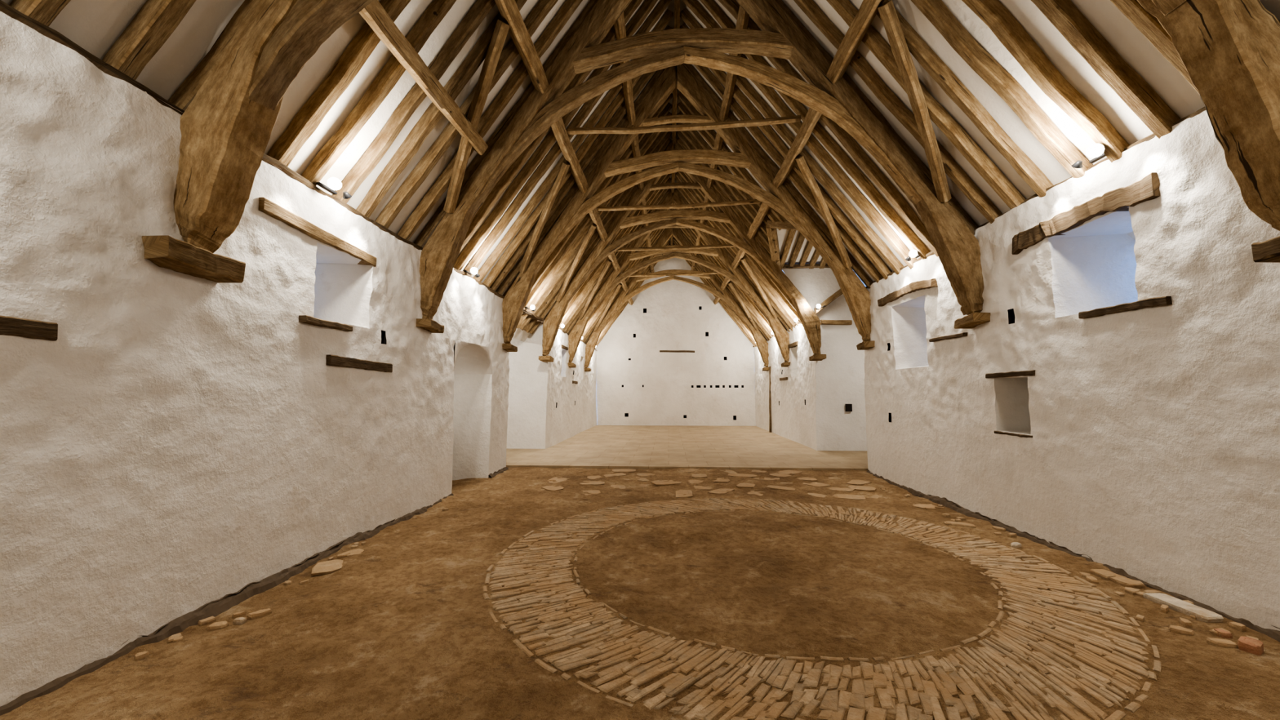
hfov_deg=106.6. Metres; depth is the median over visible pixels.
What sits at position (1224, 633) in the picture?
stone
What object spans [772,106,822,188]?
purlin
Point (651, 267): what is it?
purlin
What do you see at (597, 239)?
rafter
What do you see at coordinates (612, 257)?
purlin
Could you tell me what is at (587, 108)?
rafter
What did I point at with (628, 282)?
rafter
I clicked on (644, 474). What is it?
flagstone
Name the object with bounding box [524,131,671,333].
rafter
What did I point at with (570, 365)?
corbel
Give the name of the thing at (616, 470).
flagstone
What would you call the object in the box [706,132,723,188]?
purlin
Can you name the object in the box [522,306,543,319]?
wall plate
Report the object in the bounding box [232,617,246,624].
stone
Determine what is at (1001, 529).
stone
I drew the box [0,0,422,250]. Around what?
wall plate
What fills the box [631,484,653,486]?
flagstone
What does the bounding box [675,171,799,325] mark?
rafter
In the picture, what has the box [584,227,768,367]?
roof truss
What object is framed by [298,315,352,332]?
sill
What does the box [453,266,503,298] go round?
wall plate
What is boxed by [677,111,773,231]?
rafter
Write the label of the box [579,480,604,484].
flagstone
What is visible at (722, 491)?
flagstone
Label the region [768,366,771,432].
post
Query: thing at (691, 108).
rafter
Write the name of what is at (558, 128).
purlin
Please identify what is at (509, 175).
rafter
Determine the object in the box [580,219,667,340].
rafter
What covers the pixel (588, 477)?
flagstone
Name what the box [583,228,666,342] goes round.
rafter
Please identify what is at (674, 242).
rafter
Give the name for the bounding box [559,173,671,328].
rafter
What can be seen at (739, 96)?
rafter
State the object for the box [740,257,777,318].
brace
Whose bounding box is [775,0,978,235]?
rafter
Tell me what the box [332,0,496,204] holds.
rafter
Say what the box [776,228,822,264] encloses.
ceiling
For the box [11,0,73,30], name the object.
rafter
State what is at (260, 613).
stone
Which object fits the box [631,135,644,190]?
purlin
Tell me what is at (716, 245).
tie beam
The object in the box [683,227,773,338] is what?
rafter
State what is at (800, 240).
rafter
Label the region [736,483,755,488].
flagstone
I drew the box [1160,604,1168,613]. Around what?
stone
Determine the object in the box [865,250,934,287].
wall plate
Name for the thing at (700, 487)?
flagstone
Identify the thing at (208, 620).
stone
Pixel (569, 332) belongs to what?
rafter
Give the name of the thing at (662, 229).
rafter
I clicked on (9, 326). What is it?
wooden beam
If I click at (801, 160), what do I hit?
brace
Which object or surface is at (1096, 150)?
spotlight
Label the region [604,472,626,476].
flagstone
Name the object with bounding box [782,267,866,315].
wall
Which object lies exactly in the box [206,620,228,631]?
stone
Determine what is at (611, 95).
rafter
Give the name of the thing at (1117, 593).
stone
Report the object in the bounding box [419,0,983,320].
roof truss
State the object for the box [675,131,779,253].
rafter
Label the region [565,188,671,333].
rafter
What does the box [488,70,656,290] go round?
rafter
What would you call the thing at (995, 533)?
stone
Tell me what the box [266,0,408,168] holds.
rafter
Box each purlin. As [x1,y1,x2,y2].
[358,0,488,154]
[495,0,548,93]
[551,117,588,193]
[588,207,608,241]
[608,244,620,271]
[613,12,635,124]
[620,272,627,291]
[627,292,633,305]
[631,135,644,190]
[640,197,648,226]
[645,235,651,247]
[649,264,653,272]
[690,261,696,270]
[693,233,702,255]
[699,195,709,224]
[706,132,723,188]
[713,290,719,304]
[719,4,749,120]
[720,271,730,290]
[730,240,745,269]
[746,202,770,239]
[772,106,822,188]
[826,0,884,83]
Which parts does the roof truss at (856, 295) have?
blade, blade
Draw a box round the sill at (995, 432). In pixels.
[994,431,1033,437]
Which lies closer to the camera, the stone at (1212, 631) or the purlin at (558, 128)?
the stone at (1212, 631)
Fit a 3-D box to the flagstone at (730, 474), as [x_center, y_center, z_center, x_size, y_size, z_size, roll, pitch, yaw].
[1.946,2.211,9.112,0.563,0.027,0.333,-2,-4,22]
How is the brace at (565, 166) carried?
attached to the roof truss at (856, 295)
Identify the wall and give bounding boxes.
[0,12,596,708]
[595,241,755,426]
[754,109,1279,629]
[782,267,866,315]
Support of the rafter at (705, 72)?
attached to the ceiling at (94, 28)
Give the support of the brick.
on the floor at (406, 629)
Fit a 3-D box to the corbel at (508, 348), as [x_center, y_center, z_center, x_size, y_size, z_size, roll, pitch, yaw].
[-2.775,-0.246,9.940,0.340,0.147,0.428,0,-4,3]
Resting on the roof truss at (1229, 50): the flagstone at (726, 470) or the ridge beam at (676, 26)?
the ridge beam at (676, 26)
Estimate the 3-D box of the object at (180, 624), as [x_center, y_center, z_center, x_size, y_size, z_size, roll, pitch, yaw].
[-3.140,1.893,4.267,0.190,0.111,11.580,0,-4,3]
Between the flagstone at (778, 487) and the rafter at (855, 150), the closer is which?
the rafter at (855, 150)
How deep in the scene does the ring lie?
2.93 m
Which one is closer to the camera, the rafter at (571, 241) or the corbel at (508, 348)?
the corbel at (508, 348)
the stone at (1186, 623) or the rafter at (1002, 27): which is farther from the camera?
the rafter at (1002, 27)
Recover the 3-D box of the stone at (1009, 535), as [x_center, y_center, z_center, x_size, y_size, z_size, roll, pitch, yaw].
[4.132,1.955,5.298,0.109,0.058,0.057,2,-5,-32]
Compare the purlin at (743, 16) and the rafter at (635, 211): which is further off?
the rafter at (635, 211)
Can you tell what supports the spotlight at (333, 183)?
on the wall plate at (10, 11)
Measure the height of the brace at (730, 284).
1.750 m
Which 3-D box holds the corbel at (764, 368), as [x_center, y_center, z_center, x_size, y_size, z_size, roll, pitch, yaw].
[5.099,0.366,19.132,0.336,0.134,0.407,0,-4,3]
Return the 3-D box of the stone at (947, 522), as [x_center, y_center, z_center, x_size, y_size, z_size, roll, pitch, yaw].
[3.848,1.990,5.753,0.317,0.048,0.148,-2,-4,25]
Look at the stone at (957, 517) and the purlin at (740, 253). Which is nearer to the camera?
the stone at (957, 517)
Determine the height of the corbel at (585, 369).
0.141 m
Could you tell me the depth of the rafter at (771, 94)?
7.97 m
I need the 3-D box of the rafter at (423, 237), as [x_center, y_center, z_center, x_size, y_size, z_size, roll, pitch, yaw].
[-1.480,-3.877,6.752,3.961,5.459,0.129,0,-4,3]
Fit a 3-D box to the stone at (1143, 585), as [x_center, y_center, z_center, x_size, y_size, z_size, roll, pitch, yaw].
[4.133,1.865,3.956,0.056,0.056,0.086,-3,-5,33]
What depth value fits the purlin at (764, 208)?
11.58 m
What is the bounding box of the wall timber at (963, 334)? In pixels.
[928,332,968,342]
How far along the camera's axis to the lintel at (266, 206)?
4.54 m
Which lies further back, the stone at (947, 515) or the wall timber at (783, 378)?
the wall timber at (783, 378)
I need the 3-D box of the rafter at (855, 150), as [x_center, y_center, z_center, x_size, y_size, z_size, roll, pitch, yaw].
[2.772,-3.835,7.313,4.217,5.458,0.143,0,-4,3]
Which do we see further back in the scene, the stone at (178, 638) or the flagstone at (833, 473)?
the flagstone at (833, 473)
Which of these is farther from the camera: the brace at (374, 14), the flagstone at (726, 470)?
the flagstone at (726, 470)
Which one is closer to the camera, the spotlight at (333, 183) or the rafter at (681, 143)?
the spotlight at (333, 183)
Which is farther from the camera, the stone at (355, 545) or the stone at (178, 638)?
the stone at (355, 545)
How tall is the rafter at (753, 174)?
3.548 m
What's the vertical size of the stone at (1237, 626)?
0.053 m
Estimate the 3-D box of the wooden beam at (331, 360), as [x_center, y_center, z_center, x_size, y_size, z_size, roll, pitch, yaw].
[-3.186,0.051,5.311,0.259,0.130,1.072,0,-4,3]
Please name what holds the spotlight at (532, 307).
on the wall plate at (525, 310)
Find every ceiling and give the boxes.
[1,0,1279,342]
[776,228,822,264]
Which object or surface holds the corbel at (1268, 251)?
attached to the wall at (1153, 454)
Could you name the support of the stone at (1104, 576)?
on the floor at (406, 629)
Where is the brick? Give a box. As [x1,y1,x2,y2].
[1237,636,1263,655]
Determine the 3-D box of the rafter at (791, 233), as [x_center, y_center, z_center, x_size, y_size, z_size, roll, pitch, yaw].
[3.831,-2.933,12.436,0.156,0.750,1.612,0,-4,3]
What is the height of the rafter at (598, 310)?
5.465 m
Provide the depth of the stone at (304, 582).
4.07 m
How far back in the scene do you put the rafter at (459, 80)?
5.44 m
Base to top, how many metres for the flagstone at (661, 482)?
0.027 m
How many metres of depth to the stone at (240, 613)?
3.48 m
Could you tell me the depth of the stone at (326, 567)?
4.35 m
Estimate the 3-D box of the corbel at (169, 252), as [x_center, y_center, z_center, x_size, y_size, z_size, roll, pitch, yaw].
[-3.173,-0.694,3.347,0.351,0.185,0.554,0,-4,3]
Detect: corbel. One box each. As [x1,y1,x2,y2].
[143,235,244,282]
[416,319,444,333]
[502,343,517,352]
[537,355,553,361]
[567,363,576,367]
[584,368,591,371]
[762,367,768,370]
[781,361,790,366]
[809,353,826,360]
[856,341,875,350]
[954,312,991,327]
[1248,237,1279,263]
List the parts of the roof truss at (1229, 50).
blade, blade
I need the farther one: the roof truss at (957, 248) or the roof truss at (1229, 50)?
the roof truss at (957, 248)
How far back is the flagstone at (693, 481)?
8.60 m
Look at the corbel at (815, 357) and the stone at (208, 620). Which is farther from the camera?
the corbel at (815, 357)
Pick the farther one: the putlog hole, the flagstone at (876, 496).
the putlog hole
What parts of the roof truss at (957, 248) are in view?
blade, blade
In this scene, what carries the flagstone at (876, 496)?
on the floor at (406, 629)
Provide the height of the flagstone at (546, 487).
0.027 m
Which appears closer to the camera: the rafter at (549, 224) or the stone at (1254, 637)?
the stone at (1254, 637)
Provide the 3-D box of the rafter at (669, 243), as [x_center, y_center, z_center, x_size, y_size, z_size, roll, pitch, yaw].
[-0.549,-2.818,22.450,3.967,5.468,0.121,0,-4,3]
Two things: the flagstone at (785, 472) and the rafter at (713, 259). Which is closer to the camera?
the flagstone at (785, 472)
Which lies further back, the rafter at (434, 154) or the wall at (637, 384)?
the wall at (637, 384)
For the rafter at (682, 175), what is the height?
5.450 m
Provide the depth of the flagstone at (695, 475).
9.05 m
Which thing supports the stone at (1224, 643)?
on the floor at (406, 629)
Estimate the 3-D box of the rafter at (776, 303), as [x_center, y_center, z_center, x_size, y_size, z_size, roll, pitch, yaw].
[3.244,-3.294,15.368,4.226,5.470,0.164,0,-4,3]
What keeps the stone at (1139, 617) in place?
on the floor at (406, 629)
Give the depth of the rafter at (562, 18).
6.28 m
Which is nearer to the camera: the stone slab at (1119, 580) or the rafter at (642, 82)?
the stone slab at (1119, 580)
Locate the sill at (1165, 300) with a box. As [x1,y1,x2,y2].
[1079,296,1171,319]
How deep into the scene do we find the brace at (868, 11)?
5.62 m
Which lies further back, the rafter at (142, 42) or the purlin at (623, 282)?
the purlin at (623, 282)
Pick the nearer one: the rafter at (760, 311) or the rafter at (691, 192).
the rafter at (691, 192)
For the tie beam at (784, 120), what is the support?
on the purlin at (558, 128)
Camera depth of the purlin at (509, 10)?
5.70 m
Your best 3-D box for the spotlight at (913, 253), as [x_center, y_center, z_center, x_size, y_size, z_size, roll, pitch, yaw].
[4.354,-1.659,7.589,0.232,0.122,0.318,0,-4,3]
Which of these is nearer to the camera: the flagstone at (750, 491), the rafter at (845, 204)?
the flagstone at (750, 491)
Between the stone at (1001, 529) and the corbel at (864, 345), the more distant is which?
the corbel at (864, 345)
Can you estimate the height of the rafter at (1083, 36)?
5.459 m
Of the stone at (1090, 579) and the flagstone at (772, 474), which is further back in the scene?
the flagstone at (772, 474)
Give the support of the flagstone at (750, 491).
on the floor at (406, 629)
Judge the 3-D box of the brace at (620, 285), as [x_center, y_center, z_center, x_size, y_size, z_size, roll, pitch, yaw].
[-1.321,-2.044,18.940,0.188,1.756,1.827,3,-5,-40]
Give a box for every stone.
[133,651,149,661]
[167,632,182,643]
[172,635,183,643]
[197,616,216,626]
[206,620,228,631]
[231,611,245,617]
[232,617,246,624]
[246,608,271,619]
[284,580,291,585]
[299,579,309,585]
[311,559,342,575]
[337,553,346,559]
[342,548,364,555]
[351,544,358,547]
[911,503,934,508]
[934,506,945,509]
[942,513,950,517]
[943,520,976,528]
[955,516,965,520]
[993,532,1001,535]
[996,527,1005,531]
[1007,533,1017,537]
[1010,542,1021,547]
[1079,572,1090,577]
[1086,575,1098,583]
[1101,573,1115,580]
[1113,591,1124,595]
[1124,586,1141,595]
[1134,580,1144,588]
[1135,591,1145,596]
[1135,614,1144,622]
[1142,589,1162,593]
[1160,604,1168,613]
[1168,625,1194,635]
[1178,617,1191,627]
[1205,637,1238,648]
[1210,627,1231,636]
[1213,628,1232,638]
[1228,622,1246,631]
[1244,635,1258,639]
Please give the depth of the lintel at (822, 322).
12.91 m
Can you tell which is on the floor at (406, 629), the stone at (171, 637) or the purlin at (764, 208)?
the stone at (171, 637)
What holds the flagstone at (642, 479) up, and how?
on the floor at (406, 629)
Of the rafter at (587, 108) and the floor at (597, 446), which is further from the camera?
the floor at (597, 446)
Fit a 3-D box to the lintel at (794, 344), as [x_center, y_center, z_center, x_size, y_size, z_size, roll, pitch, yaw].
[5.205,-0.484,15.184,0.712,0.130,1.106,0,-4,3]
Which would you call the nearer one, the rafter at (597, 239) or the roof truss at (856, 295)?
the roof truss at (856, 295)
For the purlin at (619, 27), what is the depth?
8.78 m
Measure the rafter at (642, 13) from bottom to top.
5.455 m
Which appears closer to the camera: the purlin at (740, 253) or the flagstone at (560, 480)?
the flagstone at (560, 480)
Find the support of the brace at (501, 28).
attached to the roof truss at (957, 248)
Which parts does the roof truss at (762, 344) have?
blade, blade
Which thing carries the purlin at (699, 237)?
attached to the roof truss at (762, 344)
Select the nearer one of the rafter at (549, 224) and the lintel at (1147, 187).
the lintel at (1147, 187)
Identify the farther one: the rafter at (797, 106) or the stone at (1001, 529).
the rafter at (797, 106)
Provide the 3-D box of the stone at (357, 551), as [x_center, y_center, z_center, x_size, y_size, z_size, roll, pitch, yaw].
[-2.857,1.937,4.776,0.198,0.029,0.205,-2,-4,24]
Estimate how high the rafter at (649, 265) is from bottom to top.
5.457 m
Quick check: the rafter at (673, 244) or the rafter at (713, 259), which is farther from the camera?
the rafter at (673, 244)
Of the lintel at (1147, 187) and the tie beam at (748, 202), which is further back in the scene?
the tie beam at (748, 202)
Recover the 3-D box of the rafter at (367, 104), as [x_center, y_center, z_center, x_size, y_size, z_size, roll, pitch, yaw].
[-1.606,-4.012,4.726,3.969,5.464,0.139,0,-4,3]
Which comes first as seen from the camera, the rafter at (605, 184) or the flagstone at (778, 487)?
the flagstone at (778, 487)
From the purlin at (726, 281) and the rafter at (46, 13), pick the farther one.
the purlin at (726, 281)
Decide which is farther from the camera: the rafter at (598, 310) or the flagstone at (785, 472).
the rafter at (598, 310)
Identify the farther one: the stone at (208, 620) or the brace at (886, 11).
the brace at (886, 11)
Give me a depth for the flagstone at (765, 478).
8.82 m
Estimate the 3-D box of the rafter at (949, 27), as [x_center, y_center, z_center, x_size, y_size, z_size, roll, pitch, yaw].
[2.622,-3.999,4.871,4.213,5.467,0.141,0,-4,4]
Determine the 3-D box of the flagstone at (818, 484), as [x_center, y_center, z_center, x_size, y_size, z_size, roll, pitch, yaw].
[3.083,2.189,8.375,0.318,0.027,0.453,3,-5,-39]
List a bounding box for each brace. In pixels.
[443,17,510,213]
[519,162,569,272]
[555,224,596,302]
[577,260,612,319]
[593,283,622,332]
[728,282,759,331]
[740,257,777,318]
[795,155,852,268]
[877,0,951,200]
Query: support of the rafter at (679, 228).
attached to the ceiling at (94, 28)
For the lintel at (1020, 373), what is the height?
0.072 m
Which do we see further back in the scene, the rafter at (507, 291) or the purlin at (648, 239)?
the purlin at (648, 239)
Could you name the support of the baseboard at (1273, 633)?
attached to the wall at (1153, 454)
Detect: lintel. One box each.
[258,197,376,266]
[561,344,568,350]
[787,341,798,348]
[820,319,852,324]
[877,276,937,306]
[985,369,1035,377]
[1008,173,1159,253]
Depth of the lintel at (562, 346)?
15.59 m
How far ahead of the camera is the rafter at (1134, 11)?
3.49 m
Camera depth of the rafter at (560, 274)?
12.34 m
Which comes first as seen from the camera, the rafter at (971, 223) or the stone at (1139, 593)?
the stone at (1139, 593)
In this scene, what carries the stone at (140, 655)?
on the floor at (406, 629)
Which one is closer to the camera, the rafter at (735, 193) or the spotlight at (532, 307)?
the spotlight at (532, 307)
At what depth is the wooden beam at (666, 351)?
22.45 m
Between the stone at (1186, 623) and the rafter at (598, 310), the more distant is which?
the rafter at (598, 310)
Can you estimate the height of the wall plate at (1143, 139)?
0.118 m
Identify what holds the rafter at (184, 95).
attached to the ceiling at (94, 28)
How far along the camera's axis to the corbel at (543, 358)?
12.96 m
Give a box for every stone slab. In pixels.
[1089,568,1142,588]
[1142,592,1223,622]
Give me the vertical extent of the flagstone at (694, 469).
0.027 m
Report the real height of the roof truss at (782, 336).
6.052 m
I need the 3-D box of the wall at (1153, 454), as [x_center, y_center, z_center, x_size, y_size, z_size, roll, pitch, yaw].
[5.885,0.478,10.110,2.652,3.800,24.100,0,-4,3]
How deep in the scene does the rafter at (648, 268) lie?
21.63 m
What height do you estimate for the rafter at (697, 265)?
5.456 m
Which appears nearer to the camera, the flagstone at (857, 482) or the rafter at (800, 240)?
the flagstone at (857, 482)
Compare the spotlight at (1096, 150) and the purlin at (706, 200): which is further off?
the purlin at (706, 200)
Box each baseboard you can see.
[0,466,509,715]
[866,470,1279,641]
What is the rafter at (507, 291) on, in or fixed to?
attached to the ceiling at (94, 28)
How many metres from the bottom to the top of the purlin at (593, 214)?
0.236 m
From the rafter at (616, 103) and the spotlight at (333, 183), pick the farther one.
the rafter at (616, 103)
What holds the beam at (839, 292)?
attached to the roof truss at (811, 322)
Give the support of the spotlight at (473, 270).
on the wall plate at (455, 269)
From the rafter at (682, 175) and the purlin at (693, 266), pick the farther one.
the purlin at (693, 266)
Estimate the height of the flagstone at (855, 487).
0.027 m
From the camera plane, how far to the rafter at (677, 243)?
21.26 m
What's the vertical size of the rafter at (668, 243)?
5.467 m
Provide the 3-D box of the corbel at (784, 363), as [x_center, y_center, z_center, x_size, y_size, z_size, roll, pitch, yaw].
[4.910,0.145,15.893,0.334,0.142,0.425,0,-4,3]
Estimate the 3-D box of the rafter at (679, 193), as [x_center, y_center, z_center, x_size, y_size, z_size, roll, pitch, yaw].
[3.297,-3.240,16.164,4.212,5.482,0.125,0,-4,4]
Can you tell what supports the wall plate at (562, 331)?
on the wall at (183, 442)
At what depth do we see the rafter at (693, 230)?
17.67 m
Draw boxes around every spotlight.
[315,177,351,199]
[463,266,479,277]
[524,304,535,311]
[815,303,826,310]
[905,249,919,261]
[1071,143,1106,168]
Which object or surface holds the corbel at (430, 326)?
attached to the wall at (183, 442)
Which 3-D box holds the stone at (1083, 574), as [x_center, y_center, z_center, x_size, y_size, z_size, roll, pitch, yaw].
[3.914,1.896,4.186,0.082,0.040,0.082,0,-4,3]
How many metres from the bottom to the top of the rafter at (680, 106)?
3.217 m
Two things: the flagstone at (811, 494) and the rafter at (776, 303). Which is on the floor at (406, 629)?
the flagstone at (811, 494)
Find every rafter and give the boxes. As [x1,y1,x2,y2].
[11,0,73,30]
[100,0,199,79]
[169,0,260,110]
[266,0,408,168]
[300,0,456,186]
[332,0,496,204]
[356,0,528,216]
[375,0,559,228]
[397,0,582,239]
[414,0,598,248]
[453,0,657,271]
[460,0,641,249]
[462,0,672,275]
[474,9,673,282]
[481,25,673,287]
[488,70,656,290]
[496,67,666,294]
[502,275,517,297]
[516,111,671,328]
[519,123,671,330]
[520,102,671,315]
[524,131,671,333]
[528,93,672,293]
[528,137,671,334]
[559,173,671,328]
[560,177,671,329]
[562,174,666,319]
[563,188,668,332]
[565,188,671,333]
[568,178,659,304]
[568,271,613,333]
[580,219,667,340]
[581,228,664,342]
[582,219,665,333]
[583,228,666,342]
[585,281,628,343]
[586,208,670,324]
[595,240,670,345]
[595,243,670,348]
[598,239,670,338]
[600,265,649,332]
[672,243,755,346]
[673,236,753,337]
[673,237,755,341]
[673,240,756,346]
[674,187,789,331]
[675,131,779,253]
[675,137,781,263]
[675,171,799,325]
[675,177,795,328]
[675,208,772,330]
[675,222,770,339]
[676,102,781,230]
[676,122,776,243]
[676,187,792,331]
[677,92,790,231]
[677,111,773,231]
[677,171,802,324]
[677,227,768,341]
[680,8,903,274]
[680,24,892,279]
[682,63,873,288]
[683,0,916,268]
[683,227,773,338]
[684,172,796,311]
[687,228,774,337]
[693,228,768,321]
[694,65,883,283]
[700,0,930,259]
[714,128,767,191]
[718,0,938,257]
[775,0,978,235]
[780,230,795,269]
[788,232,804,269]
[793,0,1001,222]
[798,240,812,268]
[808,248,819,268]
[819,258,826,268]
[825,0,1027,208]
[876,0,1053,197]
[908,0,1092,180]
[960,0,1130,163]
[1031,0,1181,138]
[1108,0,1195,88]
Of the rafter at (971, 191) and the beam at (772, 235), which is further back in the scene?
the beam at (772, 235)
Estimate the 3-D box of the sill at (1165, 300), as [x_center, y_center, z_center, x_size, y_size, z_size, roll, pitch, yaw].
[4.302,-0.450,4.193,0.217,0.080,0.802,0,-4,3]
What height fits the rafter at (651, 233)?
5.462 m
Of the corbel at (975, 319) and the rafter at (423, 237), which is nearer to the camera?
the corbel at (975, 319)
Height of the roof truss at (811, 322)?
6.072 m
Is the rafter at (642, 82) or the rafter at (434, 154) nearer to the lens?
the rafter at (434, 154)
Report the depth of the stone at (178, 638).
3.13 m
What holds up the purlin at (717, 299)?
attached to the roof truss at (762, 344)
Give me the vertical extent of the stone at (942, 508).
0.045 m
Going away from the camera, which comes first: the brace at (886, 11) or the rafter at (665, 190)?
the brace at (886, 11)
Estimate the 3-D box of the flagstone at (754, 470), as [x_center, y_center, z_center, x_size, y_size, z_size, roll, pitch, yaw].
[2.386,2.272,9.692,0.361,0.027,0.320,-3,-5,40]
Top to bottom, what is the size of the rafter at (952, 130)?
5.472 m
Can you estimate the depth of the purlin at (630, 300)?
21.98 m
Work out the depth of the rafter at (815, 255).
12.75 m
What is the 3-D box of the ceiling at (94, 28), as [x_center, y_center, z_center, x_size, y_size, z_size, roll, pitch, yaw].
[0.922,-3.633,10.731,8.700,5.872,24.200,0,-4,3]
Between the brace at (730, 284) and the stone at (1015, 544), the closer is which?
the stone at (1015, 544)
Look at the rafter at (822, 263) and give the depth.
12.93 m
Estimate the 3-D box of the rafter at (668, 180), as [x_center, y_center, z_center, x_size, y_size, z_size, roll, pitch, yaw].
[-0.957,-3.280,15.607,3.973,5.456,0.126,0,-4,3]
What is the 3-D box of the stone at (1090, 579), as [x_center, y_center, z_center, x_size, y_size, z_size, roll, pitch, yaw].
[3.847,1.878,4.056,0.069,0.051,0.107,-1,-4,10]
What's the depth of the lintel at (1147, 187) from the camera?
4.45 m
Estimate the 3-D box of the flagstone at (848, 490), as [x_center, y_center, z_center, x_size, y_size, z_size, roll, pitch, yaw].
[3.342,2.167,7.978,0.441,0.027,0.288,-2,-4,29]
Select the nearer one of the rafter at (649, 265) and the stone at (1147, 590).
the stone at (1147, 590)
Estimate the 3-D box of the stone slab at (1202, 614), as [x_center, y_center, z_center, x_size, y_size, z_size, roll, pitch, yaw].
[4.013,1.834,3.531,0.157,0.060,0.415,0,-4,-1]
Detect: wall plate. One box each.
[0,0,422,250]
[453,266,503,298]
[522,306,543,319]
[541,322,596,351]
[782,263,829,268]
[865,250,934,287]
[973,106,1204,231]
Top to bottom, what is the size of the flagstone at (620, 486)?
0.026 m
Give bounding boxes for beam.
[0,315,57,341]
[325,355,392,372]
[568,115,800,135]
[597,200,760,210]
[615,244,734,251]
[629,271,719,276]
[659,350,694,352]
[670,0,679,245]
[766,219,798,231]
[766,226,781,269]
[814,288,843,314]
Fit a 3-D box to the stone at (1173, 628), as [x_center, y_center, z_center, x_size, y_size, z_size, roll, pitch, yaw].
[3.623,1.822,3.194,0.085,0.052,0.109,3,-5,-34]
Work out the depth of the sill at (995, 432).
5.55 m
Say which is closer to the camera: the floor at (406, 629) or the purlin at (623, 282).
the floor at (406, 629)
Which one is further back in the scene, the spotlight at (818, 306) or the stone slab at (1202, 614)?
the spotlight at (818, 306)
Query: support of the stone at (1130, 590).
on the floor at (406, 629)
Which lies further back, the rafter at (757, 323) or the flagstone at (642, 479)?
the rafter at (757, 323)
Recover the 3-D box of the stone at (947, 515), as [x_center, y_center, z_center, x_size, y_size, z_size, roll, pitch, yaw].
[4.013,2.045,6.251,0.070,0.058,0.083,2,-4,-23]
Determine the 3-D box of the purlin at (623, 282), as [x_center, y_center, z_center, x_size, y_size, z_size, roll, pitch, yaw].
[-0.675,-3.012,18.140,0.224,0.236,3.010,0,-4,3]
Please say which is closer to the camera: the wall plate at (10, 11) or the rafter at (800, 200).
the wall plate at (10, 11)
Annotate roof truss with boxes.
[173,0,1279,253]
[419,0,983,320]
[502,63,871,343]
[542,140,822,355]
[568,190,789,363]
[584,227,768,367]
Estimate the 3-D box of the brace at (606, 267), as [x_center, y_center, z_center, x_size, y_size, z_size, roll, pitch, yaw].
[-1.513,-2.262,15.706,0.189,1.746,1.822,3,-5,-40]
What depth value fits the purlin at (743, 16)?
8.64 m
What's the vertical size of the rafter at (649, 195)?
5.470 m
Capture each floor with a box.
[0,466,1279,719]
[506,425,868,470]
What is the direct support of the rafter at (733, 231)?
attached to the ceiling at (94, 28)
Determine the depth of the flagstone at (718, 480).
8.66 m
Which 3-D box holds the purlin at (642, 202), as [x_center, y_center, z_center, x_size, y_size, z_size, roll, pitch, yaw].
[0.131,-4.662,14.943,0.184,0.207,3.025,0,-4,3]
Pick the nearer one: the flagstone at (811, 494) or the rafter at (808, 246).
the flagstone at (811, 494)
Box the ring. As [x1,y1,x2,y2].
[482,497,1160,719]
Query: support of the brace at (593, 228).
attached to the roof truss at (811, 322)
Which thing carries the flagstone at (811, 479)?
on the floor at (406, 629)
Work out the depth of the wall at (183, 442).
3.31 m
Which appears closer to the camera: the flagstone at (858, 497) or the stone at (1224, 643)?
the stone at (1224, 643)
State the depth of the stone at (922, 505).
6.75 m
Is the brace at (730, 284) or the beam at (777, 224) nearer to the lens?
the beam at (777, 224)
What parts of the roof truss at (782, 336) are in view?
blade, blade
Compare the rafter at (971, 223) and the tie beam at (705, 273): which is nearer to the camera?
the rafter at (971, 223)
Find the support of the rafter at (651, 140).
attached to the ceiling at (94, 28)
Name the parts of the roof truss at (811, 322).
blade, blade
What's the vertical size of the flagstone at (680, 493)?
0.027 m
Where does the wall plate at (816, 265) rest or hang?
attached to the wall at (815, 286)
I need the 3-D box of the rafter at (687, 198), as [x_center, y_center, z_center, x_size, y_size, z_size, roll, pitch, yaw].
[3.275,-3.264,15.785,4.221,5.463,0.132,0,-4,3]
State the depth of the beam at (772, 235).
12.27 m
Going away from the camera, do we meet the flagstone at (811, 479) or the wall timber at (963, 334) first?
the wall timber at (963, 334)
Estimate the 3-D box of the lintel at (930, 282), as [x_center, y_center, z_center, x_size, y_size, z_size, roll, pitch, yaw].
[4.781,-1.150,8.020,0.783,0.191,1.794,0,-4,3]
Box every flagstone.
[542,485,564,490]
[548,476,569,482]
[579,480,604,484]
[582,489,600,495]
[586,475,600,479]
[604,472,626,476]
[610,484,626,488]
[612,468,635,472]
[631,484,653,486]
[635,472,654,476]
[635,476,648,481]
[650,480,681,485]
[675,489,692,497]
[680,468,700,472]
[688,479,702,484]
[691,473,706,478]
[693,484,712,489]
[707,488,733,493]
[713,477,729,482]
[720,469,737,473]
[728,473,757,477]
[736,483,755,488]
[747,490,765,495]
[751,469,766,472]
[753,477,779,479]
[765,484,795,491]
[769,473,791,476]
[777,470,802,474]
[796,476,817,481]
[802,482,831,486]
[807,493,826,497]
[828,487,854,492]
[830,472,846,475]
[831,493,865,500]
[846,480,871,485]
[848,485,875,491]
[862,494,881,498]
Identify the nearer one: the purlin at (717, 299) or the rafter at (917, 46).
the rafter at (917, 46)
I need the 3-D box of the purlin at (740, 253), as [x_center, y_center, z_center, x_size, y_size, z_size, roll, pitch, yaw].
[3.092,-3.249,14.664,0.218,0.234,3.003,0,-4,3]
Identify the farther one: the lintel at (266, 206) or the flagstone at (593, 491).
the flagstone at (593, 491)
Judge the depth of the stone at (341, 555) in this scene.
4.61 m
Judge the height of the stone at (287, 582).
0.043 m
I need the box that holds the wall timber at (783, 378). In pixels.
[779,377,787,380]

